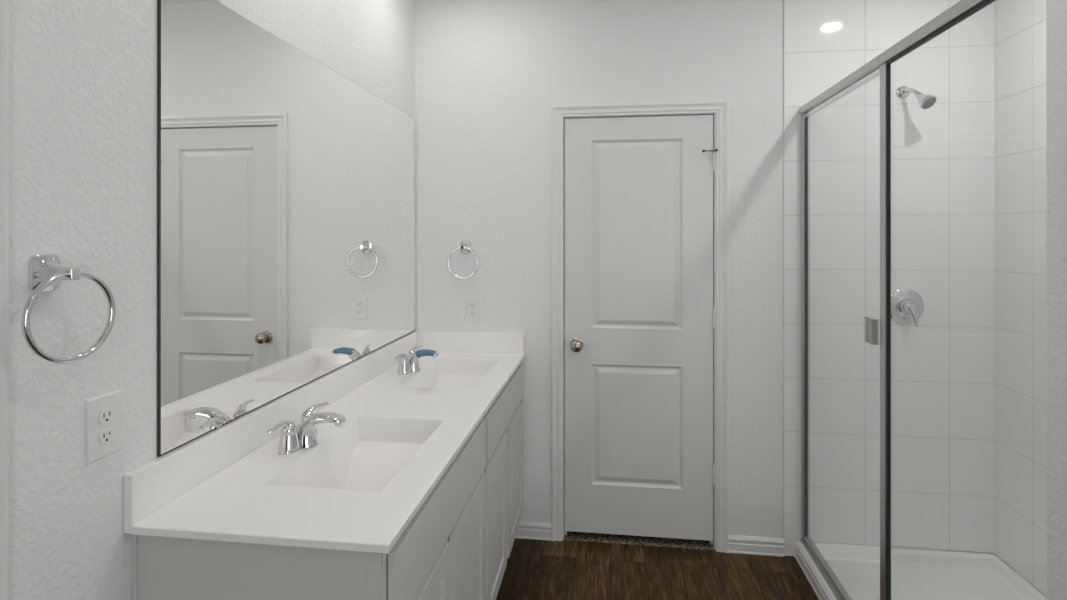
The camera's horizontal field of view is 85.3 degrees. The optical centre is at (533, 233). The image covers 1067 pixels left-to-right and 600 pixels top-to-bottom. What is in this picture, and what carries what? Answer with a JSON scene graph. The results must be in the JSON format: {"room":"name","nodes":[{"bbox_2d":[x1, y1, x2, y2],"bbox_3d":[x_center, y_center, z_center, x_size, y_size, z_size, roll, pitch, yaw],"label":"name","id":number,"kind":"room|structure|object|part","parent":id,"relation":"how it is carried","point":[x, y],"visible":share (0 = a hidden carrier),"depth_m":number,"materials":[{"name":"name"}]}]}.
{"room":"bathroom","nodes":[
{"label":"bathroom","id":0,"kind":"room"},
{"bbox_2d":[8,0,414,599],"bbox_3d":[-0.944,0.128,0.825,0.120,2.750,4.300,0,0,7],"label":"wall","id":1,"kind":"structure","parent":0,"point":[83,73],"depth_m":1.10,"materials":[{"name":"white paint"}]},
{"bbox_2d":[0,0,8,599],"bbox_3d":[-0.915,0.436,0.516,0.018,2.135,0.861,0,0,7],"label":"door frame","id":2,"kind":"structure","parent":1,"relation":"attached to","point":[4,4],"depth_m":0.93,"materials":[{"name":"paint"}]},
{"bbox_2d":[21,254,115,363],"bbox_3d":[-0.825,0.130,1.010,0.069,0.188,0.161,0,0,7],"label":"towel ring","id":3,"kind":"object","parent":1,"relation":"attached to","point":[45,271],"visible":1,"depth_m":1.00,"materials":[{"name":"silver metal"}]},
{"bbox_2d":[85,390,121,464],"bbox_3d":[-0.839,0.376,1.134,0.009,0.121,0.078,0,0,7],"label":"wall outlet","id":4,"kind":"object","parent":1,"relation":"attached to","point":[103,413],"visible":1,"depth_m":1.13,"materials":[{"name":"white plastic"}]},
{"bbox_2d":[98,408,113,424],"bbox_3d":[-0.836,0.357,1.134,0.003,0.028,0.034,0,0,7],"label":"receptacle","id":5,"kind":"object","parent":4,"relation":"attached to","point":[105,415],"depth_m":1.13,"materials":[{"name":"white plastic"}]},
{"bbox_2d":[98,427,113,444],"bbox_3d":[-0.836,0.396,1.134,0.003,0.028,0.034,0,0,7],"label":"receptacle","id":6,"kind":"object","parent":4,"relation":"attached to","point":[105,434],"depth_m":1.13,"materials":[{"name":"white plastic"}]},
{"bbox_2d":[157,0,414,456],"bbox_3d":[-0.711,-0.047,2.107,0.008,1.080,1.690,0,0,7],"label":"wall mirror","id":7,"kind":"object","parent":1,"relation":"attached to","point":[286,185],"visible":1,"depth_m":1.65,"materials":[{"name":"silver mirror"}]},
{"bbox_2d":[564,531,714,549],"bbox_3d":[0.588,1.553,3.195,1.300,0.104,0.800,0,0,7],"label":"floor","id":8,"kind":"structure","parent":0,"point":[571,535],"depth_m":2.84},
{"bbox_2d":[496,538,818,599],"bbox_3d":[0.444,1.553,0.581,2.937,0.100,4.420,0,0,7],"label":"floor","id":9,"kind":"structure","parent":0,"point":[535,569],"depth_m":2.56,"materials":[{"name":"brown wood"}]},
{"bbox_2d":[132,363,522,599],"bbox_3d":[-0.441,1.058,2.039,0.560,0.892,1.760,0,0,7],"label":"vanity cabinet","id":10,"kind":"object","parent":9,"relation":"on","point":[458,544],"visible":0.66,"depth_m":1.29,"materials":[{"name":"paint"}]},
{"bbox_2d":[124,331,523,553],"bbox_3d":[-0.441,0.613,2.028,0.564,0.243,1.782,0,0,7],"label":"countertop","id":11,"kind":"structure","parent":10,"relation":"on","point":[365,479],"depth_m":1.55,"materials":[{"name":"stone"}]},
{"bbox_2d":[266,402,345,454],"bbox_3d":[-0.657,0.549,1.640,0.210,0.091,0.194,0,0,-34],"label":"faucet","id":12,"kind":"object","parent":11,"relation":"on","point":[293,438],"visible":1,"depth_m":1.61,"materials":[{"name":"silver metal"}]},
{"bbox_3d":[-0.679,0.521,1.553,0.025,0.030,0.100,0,0,7],"label":"lever","id":13,"kind":"part","parent":12,"relation":"part of","materials":[{"name":"silver metal"}]},
{"bbox_3d":[-0.671,0.553,1.588,0.053,0.068,0.053,0,0,7],"label":"handle","id":14,"kind":"part","parent":12,"relation":"part of","materials":[{"name":"silver metal"}]},
{"bbox_3d":[-0.664,0.588,1.638,0.054,0.013,0.160,0,0,7],"label":"plate","id":15,"kind":"part","parent":12,"relation":"part of","materials":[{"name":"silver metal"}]},
{"bbox_3d":[-0.657,0.553,1.689,0.053,0.068,0.053,0,0,7],"label":"handle","id":16,"kind":"part","parent":12,"relation":"part of","materials":[{"name":"silver metal"}]},
{"bbox_3d":[-0.644,0.521,1.723,0.024,0.030,0.102,0,0,23],"label":"lever","id":17,"kind":"part","parent":12,"relation":"part of","materials":[{"name":"silver metal"}]},
{"bbox_3d":[-0.609,0.549,1.631,0.164,0.091,0.060,0,0,7],"label":"spout","id":18,"kind":"part","parent":12,"relation":"part of","materials":[{"name":"silver metal"}]},
{"bbox_2d":[394,346,438,374],"bbox_3d":[-0.540,0.549,2.531,0.210,0.092,0.194,0,0,-34],"label":"faucet","id":19,"kind":"object","parent":11,"relation":"on","point":[408,364],"visible":1,"depth_m":2.50,"materials":[{"name":"silver metal"}]},
{"bbox_3d":[-0.561,0.522,2.445,0.025,0.030,0.100,0,0,7],"label":"lever","id":20,"kind":"part","parent":19,"relation":"part of","materials":[{"name":"silver metal"}]},
{"bbox_3d":[-0.553,0.554,2.479,0.053,0.068,0.053,0,0,7],"label":"handle","id":21,"kind":"part","parent":19,"relation":"part of","materials":[{"name":"silver metal"}]},
{"bbox_3d":[-0.547,0.589,2.530,0.054,0.013,0.160,0,0,7],"label":"plate","id":22,"kind":"part","parent":19,"relation":"part of","materials":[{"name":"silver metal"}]},
{"bbox_3d":[-0.527,0.522,2.614,0.024,0.030,0.102,0,0,23],"label":"lever","id":23,"kind":"part","parent":19,"relation":"part of","materials":[{"name":"silver metal"}]},
{"bbox_3d":[-0.491,0.550,2.522,0.164,0.091,0.060,0,0,7],"label":"spout","id":24,"kind":"part","parent":19,"relation":"part of","materials":[{"name":"silver metal"}]},
{"bbox_3d":[-0.257,1.096,1.349,0.016,0.552,0.391,0,0,7],"label":"door","id":25,"kind":"part","parent":10,"relation":"part of","materials":[{"name":"paint"}]},
{"bbox_3d":[-0.182,1.001,2.007,0.001,0.776,1.756,0,0,7],"label":"frame","id":26,"kind":"part","parent":10,"relation":"part of","materials":[{"name":"paint"}]},
{"bbox_3d":[-0.228,0.720,1.573,0.016,0.164,0.843,0,0,7],"label":"false drawer","id":27,"kind":"part","parent":10,"relation":"part of","materials":[{"name":"paint"}]},
{"bbox_3d":[-0.199,1.096,1.795,0.016,0.552,0.395,0,0,7],"label":"door","id":28,"kind":"part","parent":10,"relation":"part of","materials":[{"name":"paint"}]},
{"bbox_3d":[-0.143,1.097,2.220,0.016,0.552,0.384,0,0,7],"label":"door","id":29,"kind":"part","parent":10,"relation":"part of","materials":[{"name":"paint"}]},
{"bbox_3d":[-0.113,0.721,2.445,0.016,0.164,0.836,0,0,7],"label":"false drawer","id":30,"kind":"part","parent":10,"relation":"part of","materials":[{"name":"paint"}]},
{"bbox_3d":[-0.086,1.097,2.656,0.016,0.552,0.409,0,0,7],"label":"door","id":31,"kind":"part","parent":10,"relation":"part of","materials":[{"name":"paint"}]},
{"bbox_2d":[799,541,1046,599],"bbox_3d":[1.544,1.466,1.831,0.841,0.074,1.654,0,0,7],"label":"shower pan","id":32,"kind":"object","parent":9,"relation":"on","point":[916,574],"visible":0.75,"depth_m":2.50,"materials":[{"name":"plastic"}]},
{"bbox_2d":[794,540,833,599],"bbox_3d":[1.118,1.465,1.892,0.015,0.078,1.645,0,0,7],"label":"curb","id":33,"kind":"object","parent":32,"relation":"attached to","point":[819,587],"visible":1,"depth_m":2.48,"materials":[{"name":"paint"}]},
{"bbox_2d":[799,0,995,599],"bbox_3d":[1.151,0.417,1.884,0.058,2.022,1.640,0,0,7],"label":"shower door frame","id":34,"kind":"structure","parent":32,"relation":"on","point":[962,9],"depth_m":1.90,"materials":[{"name":"metal"}]},
{"bbox_3d":[1.202,-0.537,2.291,0.012,0.012,0.744,0,0,7],"label":"rail","id":35,"kind":"part","parent":34,"relation":"part of","materials":[{"name":"silver metal"}]},
{"bbox_3d":[1.143,0.328,1.960,0.024,0.087,0.053,0,0,7],"label":"handle","id":36,"kind":"part","parent":34,"relation":"part of","materials":[{"name":"metal"}]},
{"bbox_3d":[1.149,0.432,1.893,0.016,1.975,0.040,0,0,7],"label":"post","id":37,"kind":"part","parent":34,"relation":"part of","materials":[{"name":"metal"}]},
{"bbox_3d":[1.147,-0.575,1.885,0.028,0.038,1.640,0,0,7],"label":"header rail","id":38,"kind":"part","parent":34,"relation":"part of","materials":[{"name":"metal"}]},
{"bbox_2d":[415,0,994,555],"bbox_3d":[0.740,0.130,2.830,2.937,2.750,0.127,0,0,7],"label":"wall","id":39,"kind":"structure","parent":0,"point":[489,74],"depth_m":2.71,"materials":[{"name":"white paint"}]},
{"bbox_2d":[447,241,478,278],"bbox_3d":[-0.345,0.128,2.880,0.161,0.188,0.069,0,0,7],"label":"towel ring","id":40,"kind":"object","parent":39,"relation":"attached to","point":[465,246],"visible":1,"depth_m":2.86,"materials":[{"name":"silver metal"}]},
{"bbox_2d":[466,297,480,320],"bbox_3d":[-0.303,0.378,2.905,0.078,0.121,0.009,0,0,7],"label":"wall outlet","id":41,"kind":"object","parent":39,"relation":"attached to","point":[473,304],"visible":1,"depth_m":2.90,"materials":[{"name":"white plastic"}]},
{"bbox_2d":[470,303,475,307],"bbox_3d":[-0.303,0.358,2.902,0.034,0.028,0.003,0,0,7],"label":"receptacle","id":42,"kind":"object","parent":41,"relation":"attached to","point":[472,305],"depth_m":2.90,"materials":[{"name":"white plastic"}]},
{"bbox_2d":[470,310,475,315],"bbox_3d":[-0.303,0.397,2.902,0.034,0.028,0.003,0,0,7],"label":"receptacle","id":43,"kind":"object","parent":41,"relation":"attached to","point":[472,312],"depth_m":2.90,"materials":[{"name":"white plastic"}]},
{"bbox_2d":[515,521,550,540],"bbox_3d":[-0.025,1.466,2.864,0.230,0.078,0.015,0,0,7],"label":"baseboard","id":44,"kind":"structure","parent":39,"relation":"attached to","point":[526,530],"depth_m":2.86,"materials":[{"name":"paint"}]},
{"bbox_2d":[551,100,728,552],"bbox_3d":[0.513,0.438,2.853,0.840,2.135,0.138,0,0,7],"label":"door frame","id":45,"kind":"structure","parent":39,"relation":"attached to","point":[721,108],"depth_m":2.78,"materials":[{"name":"paint"}]},
{"bbox_2d":[564,115,717,540],"bbox_3d":[0.509,0.447,2.788,0.731,2.030,0.106,0,0,7],"label":"door","id":46,"kind":"structure","parent":39,"relation":"in","point":[640,314],"depth_m":2.80,"materials":[{"name":"paint"}]},
{"bbox_3d":[0.208,0.543,2.809,0.064,0.064,0.071,0,0,7],"label":"knob","id":47,"kind":"part","parent":46,"relation":"part of","materials":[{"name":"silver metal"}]},
{"bbox_2d":[729,535,783,556],"bbox_3d":[1.046,1.466,2.724,0.251,0.078,0.015,0,0,7],"label":"baseboard","id":48,"kind":"structure","parent":39,"relation":"attached to","point":[752,545],"depth_m":2.72,"materials":[{"name":"paint"}]},
{"bbox_2d":[891,288,923,326],"bbox_3d":[1.688,0.332,2.604,0.160,0.165,0.073,0,0,7],"label":"shower valve","id":49,"kind":"object","parent":39,"relation":"attached to","point":[907,306],"visible":0.98,"depth_m":2.63,"materials":[{"name":"silver metal"}]},
{"bbox_3d":[1.691,0.365,2.582,0.039,0.099,0.030,0,0,7],"label":"lever","id":50,"kind":"part","parent":49,"relation":"part of","materials":[{"name":"silver metal"}]},
{"bbox_2d":[896,86,935,108],"bbox_3d":[1.694,-0.608,2.559,0.067,0.135,0.180,0,0,-5],"label":"shower head","id":51,"kind":"object","parent":39,"relation":"attached to","point":[925,101],"visible":1,"depth_m":2.52,"materials":[{"name":"silver metal"}]},
{"bbox_3d":[1.683,-0.629,2.582,0.022,0.055,0.104,0,0,-2],"label":"arm","id":52,"kind":"part","parent":51,"relation":"part of","materials":[{"name":"silver metal"}]},
{"bbox_2d":[994,0,1046,595],"bbox_3d":[1.845,0.128,0.459,0.127,2.750,4.300,0,0,7],"label":"wall","id":53,"kind":"structure","parent":0,"point":[1020,216],"depth_m":2.42,"materials":[{"name":"white tile"}]},
{"bbox_2d":[1046,0,1066,599],"bbox_3d":[1.395,0.129,0.968,0.912,2.750,0.112,0,0,7],"label":"wall partition","id":54,"kind":"structure","parent":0,"point":[1056,10],"depth_m":1.05,"materials":[{"name":"white paint"}]}
]}

